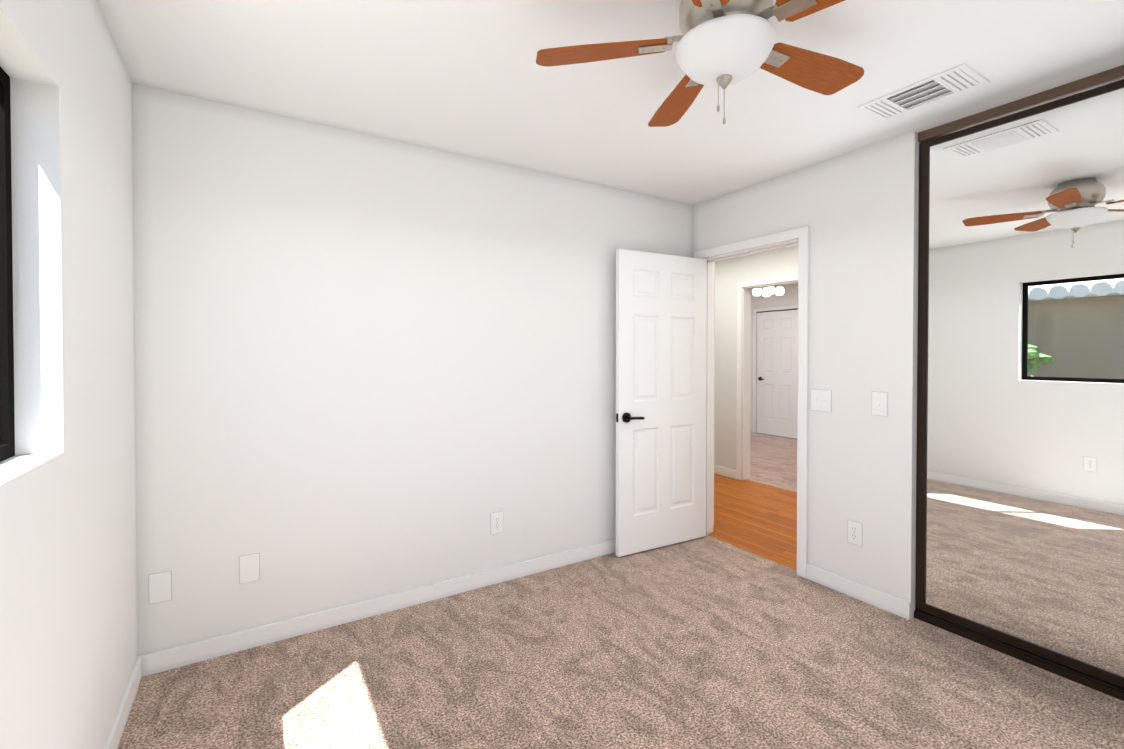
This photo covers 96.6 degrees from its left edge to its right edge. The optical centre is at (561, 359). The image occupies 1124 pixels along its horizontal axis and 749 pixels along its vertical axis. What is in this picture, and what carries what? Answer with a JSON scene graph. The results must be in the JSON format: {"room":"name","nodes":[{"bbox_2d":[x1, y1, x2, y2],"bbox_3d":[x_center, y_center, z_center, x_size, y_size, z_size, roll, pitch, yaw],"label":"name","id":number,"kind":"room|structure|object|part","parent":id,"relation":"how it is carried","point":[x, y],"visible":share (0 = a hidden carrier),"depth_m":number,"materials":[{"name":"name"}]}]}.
{"room":"empty bedroom","nodes":[
{"label":"empty bedroom","id":0,"kind":"room"},
{"bbox_2d":[0,0,137,748],"bbox_3d":[-0.926,0.109,0.612,0.118,2.440,3.335,0,1,-32],"label":"wall","id":1,"kind":"structure","parent":0,"point":[68,589],"depth_m":1.31,"materials":[{"name":"paint"}]},
{"bbox_2d":[0,66,14,461],"bbox_3d":[-1.018,-0.218,0.679,0.028,0.918,1.252,0,1,-32],"label":"window","id":2,"kind":"structure","parent":1,"relation":"in","point":[7,432],"depth_m":1.19,"materials":[{"name":"brown metal"}]},
{"bbox_3d":[-1.018,-0.218,0.679,0.004,0.850,1.184,0,1,-32],"label":"glass","id":3,"kind":"part","parent":2,"relation":"part of","materials":[{"name":"glass"}]},
{"bbox_2d":[104,655,147,748],"bbox_3d":[-0.871,1.287,0.660,0.013,0.084,3.335,0,1,-32],"label":"baseboard","id":4,"kind":"structure","parent":1,"relation":"attached to","point":[140,669],"depth_m":1.83,"materials":[{"name":"paint"}]},
{"bbox_2d":[132,83,692,655],"bbox_3d":[-0.419,0.081,2.958,3.452,2.440,0.120,0,1,-32],"label":"wall","id":5,"kind":"structure","parent":0,"point":[368,367],"depth_m":2.50,"materials":[{"name":"paint"}]},
{"bbox_2d":[149,571,171,603],"bbox_3d":[-1.690,0.959,2.107,0.075,0.125,0.006,0,1,-32],"label":"wall plate","id":6,"kind":"object","parent":5,"relation":"attached to","point":[160,586],"visible":1,"depth_m":2.11,"materials":[{"name":"white plastic"}]},
{"bbox_2d":[239,553,259,583],"bbox_3d":[-1.419,0.949,2.275,0.079,0.125,0.006,0,1,-32],"label":"wall plate","id":7,"kind":"object","parent":5,"relation":"attached to","point":[249,568],"visible":1,"depth_m":2.27,"materials":[{"name":"white plastic"}]},
{"bbox_2d":[145,539,615,674],"bbox_3d":[-0.368,1.260,2.917,3.184,0.084,0.028,0,1,-32],"label":"baseboard","id":8,"kind":"structure","parent":5,"relation":"attached to","point":[176,657],"depth_m":2.50,"materials":[{"name":"paint"}]},
{"bbox_2d":[491,511,502,534],"bbox_3d":[-0.378,0.952,2.919,0.079,0.125,0.008,0,1,-32],"label":"electrical outlet","id":9,"kind":"object","parent":5,"relation":"attached to","point":[496,522],"visible":1,"depth_m":2.92,"materials":[{"name":"white plastic"}]},
{"bbox_2d":[96,0,1123,204],"bbox_3d":[0.491,-1.171,1.475,3.452,0.100,3.575,0,1,-32],"label":"ceiling","id":10,"kind":"structure","parent":0,"point":[470,78],"depth_m":1.97,"materials":[{"name":"paint"}]},
{"bbox_2d":[536,0,863,126],"bbox_3d":[0.513,-0.911,1.472,1.085,0.421,1.094,0,1,-32],"label":"ceiling fan","id":11,"kind":"object","parent":10,"relation":"hanging from","point":[723,44],"visible":1,"depth_m":1.47,"materials":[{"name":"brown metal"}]},
{"bbox_3d":[0.114,-0.944,1.541,0.410,0.006,0.132,0,13,10],"label":"blade","id":12,"kind":"part","parent":11,"relation":"part of","materials":[{"name":"brown wood"}]},
{"bbox_3d":[0.428,-0.948,1.842,0.132,0.006,0.410,-12,2,-7],"label":"blade","id":13,"kind":"part","parent":11,"relation":"part of","materials":[{"name":"brown wood"}]},
{"bbox_3d":[0.303,-0.939,1.149,0.132,0.006,0.410,14,7,27],"label":"blade","id":14,"kind":"part","parent":11,"relation":"part of","materials":[{"name":"brown wood"}]},
{"bbox_3d":[0.478,-0.876,1.476,0.282,0.097,0.282,0,1,-32],"label":"lamp shade","id":15,"kind":"part","parent":11,"relation":"part of","materials":[{"name":"white glass"}]},
{"bbox_3d":[0.811,-0.945,1.636,0.410,0.006,0.132,0,-11,-26],"label":"blade","id":16,"kind":"part","parent":11,"relation":"part of","materials":[{"name":"brown wood"}]},
{"bbox_3d":[0.734,-0.940,1.208,0.132,0.006,0.410,16,-10,-43],"label":"blade","id":17,"kind":"part","parent":11,"relation":"part of","materials":[{"name":"brown wood"}]},
{"bbox_2d":[857,63,989,120],"bbox_3d":[1.526,-1.126,2.136,0.242,0.022,0.397,0,1,-32],"label":"ceiling vent","id":18,"kind":"object","parent":10,"relation":"in","point":[956,80],"visible":1,"depth_m":2.12,"materials":[{"name":"white metal"}]},
{"bbox_2d":[118,535,1123,748],"bbox_3d":[0.788,1.346,1.689,3.914,0.060,3.335,0,1,-32],"label":"floor","id":19,"kind":"structure","parent":0,"point":[707,642],"depth_m":2.05,"materials":[{"name":"beige carpet"}]},
{"bbox_2d":[914,65,1123,700],"bbox_3d":[2.302,0.096,1.748,0.072,2.440,1.866,0,1,-32],"label":"mirror","id":20,"kind":"object","parent":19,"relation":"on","point":[1020,473],"visible":1,"depth_m":2.17,"materials":[{"name":"brown mirror"}]},
{"bbox_2d":[713,261,716,525],"bbox_3d":[0.345,0.055,5.116,0.120,2.440,2.985,0,1,-32],"label":"wall","id":21,"kind":"structure","parent":0,"point":[715,263],"depth_m":5.57,"materials":[{"name":"white paint"}]},
{"bbox_2d":[717,245,797,470],"bbox_3d":[2.000,0.054,5.228,0.120,2.440,4.540,0,1,-32],"label":"wall","id":22,"kind":"structure","parent":0,"point":[730,274],"depth_m":5.40,"materials":[{"name":"white paint"}]},
{"bbox_2d":[714,465,735,478],"bbox_3d":[1.944,1.232,5.207,0.013,0.084,4.300,0,1,-32],"label":"baseboard","id":23,"kind":"structure","parent":22,"relation":"attached to","point":[724,471],"depth_m":5.46,"materials":[{"name":"paint"}]},
{"bbox_2d":[736,274,797,479],"bbox_3d":[2.143,0.234,4.984,0.136,2.087,0.874,0,1,-32],"label":"door frame","id":24,"kind":"structure","parent":22,"relation":"attached to","point":[743,377],"depth_m":5.29,"materials":[{"name":"paint"}]},
{"bbox_2d":[750,283,797,432],"bbox_3d":[4.059,0.030,7.269,0.170,2.440,5.240,0,1,-32],"label":"wall","id":25,"kind":"structure","parent":0,"point":[789,297],"depth_m":8.20,"materials":[{"name":"paint"}]},
{"bbox_2d":[753,305,797,432],"bbox_3d":[3.453,0.197,8.072,0.016,2.087,0.864,0,1,-32],"label":"door frame","id":26,"kind":"structure","parent":25,"relation":"attached to","point":[755,311],"depth_m":8.40,"materials":[{"name":"paint"}]},
{"bbox_2d":[756,310,797,438],"bbox_3d":[3.476,0.227,8.087,0.035,2.002,0.752,0,1,-32],"label":"door leaf","id":27,"kind":"structure","parent":25,"relation":"in","point":[777,360],"depth_m":8.06,"materials":[{"name":"paint"}]},
{"bbox_2d":[693,132,913,601],"bbox_3d":[1.416,0.079,3.161,0.120,2.440,1.469,0,1,-32],"label":"wall","id":28,"kind":"structure","parent":0,"point":[854,211],"depth_m":2.74,"materials":[{"name":"paint"}]},
{"bbox_2d":[616,249,706,556],"bbox_3d":[0.698,0.282,3.452,0.770,2.002,0.035,0,1,-29],"label":"door leaf","id":29,"kind":"structure","parent":28,"relation":"in","point":[661,341],"depth_m":3.42,"materials":[{"name":"paint"}]},
{"bbox_2d":[616,413,644,422],"bbox_3d":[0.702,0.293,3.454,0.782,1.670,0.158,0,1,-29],"label":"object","id":30,"kind":"structure","parent":29,"relation":"attached to","point":[626,417],"depth_m":3.26,"materials":[{"name":"black metal"}]},
{"bbox_2d":[694,226,808,577],"bbox_3d":[1.278,0.253,3.384,0.152,2.087,0.892,0,1,-32],"label":"door frame","id":31,"kind":"structure","parent":28,"relation":"attached to","point":[802,234],"depth_m":3.02,"materials":[{"name":"paint"}]},
{"bbox_2d":[811,389,831,411],"bbox_3d":[1.497,0.238,2.903,0.015,0.125,0.123,0,1,-32],"label":"double light switch","id":32,"kind":"object","parent":28,"relation":"attached to","point":[821,400],"visible":1,"depth_m":2.90,"materials":[{"name":"grey plastic"}]},
{"bbox_2d":[847,520,861,546],"bbox_3d":[1.603,0.952,2.747,0.008,0.125,0.079,0,1,-32],"label":"electrical outlet","id":33,"kind":"object","parent":28,"relation":"attached to","point":[854,532],"visible":1,"depth_m":2.74,"materials":[{"name":"grey plastic"}]},
{"bbox_2d":[806,564,909,619],"bbox_3d":[1.602,1.262,2.749,0.013,0.084,0.549,0,1,-32],"label":"baseboard","id":34,"kind":"structure","parent":28,"relation":"attached to","point":[892,604],"depth_m":2.71,"materials":[{"name":"paint"}]},
{"bbox_2d":[872,391,887,415],"bbox_3d":[1.665,0.233,2.632,0.015,0.125,0.079,0,1,-32],"label":"light switch","id":35,"kind":"object","parent":28,"relation":"attached to","point":[879,403],"visible":1,"depth_m":2.63,"materials":[{"name":"grey plastic"}]},
{"bbox_2d":[910,131,919,618],"bbox_3d":[1.803,0.086,2.536,0.120,2.440,0.001,0,1,-32],"label":"trim","id":36,"kind":"structure","parent":28,"relation":"attached to","point":[914,372],"depth_m":2.52,"materials":[{"name":"paint"}]},
{"label":"outside","id":37,"kind":"structure","parent":0,"visible":0},
{"bbox_2d":[706,473,796,570],"bbox_3d":[1.315,1.309,4.819,1.611,0.060,4.300,0,1,-32],"label":"hall floor","id":38,"kind":"structure","parent":37,"point":[757,518],"depth_m":4.06,"materials":[{"name":"brown wood"}]},
{"bbox_2d":[752,286,783,296],"bbox_3d":[2.530,-0.994,6.144,0.294,0.425,0.294,0,1,-32],"label":"ceiling light","id":39,"kind":"object","parent":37,"point":[767,291],"visible":0.71,"depth_m":6.09,"materials":[{"name":"white glass"}]},
{"bbox_2d":[747,432,796,491],"bbox_3d":[2.822,1.289,6.517,2.740,0.060,5.000,0,1,-32],"label":"floor carpet","id":40,"kind":"object","parent":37,"point":[773,460],"visible":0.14,"depth_m":6.20,"materials":[{"name":"beige carpet"}]}
]}

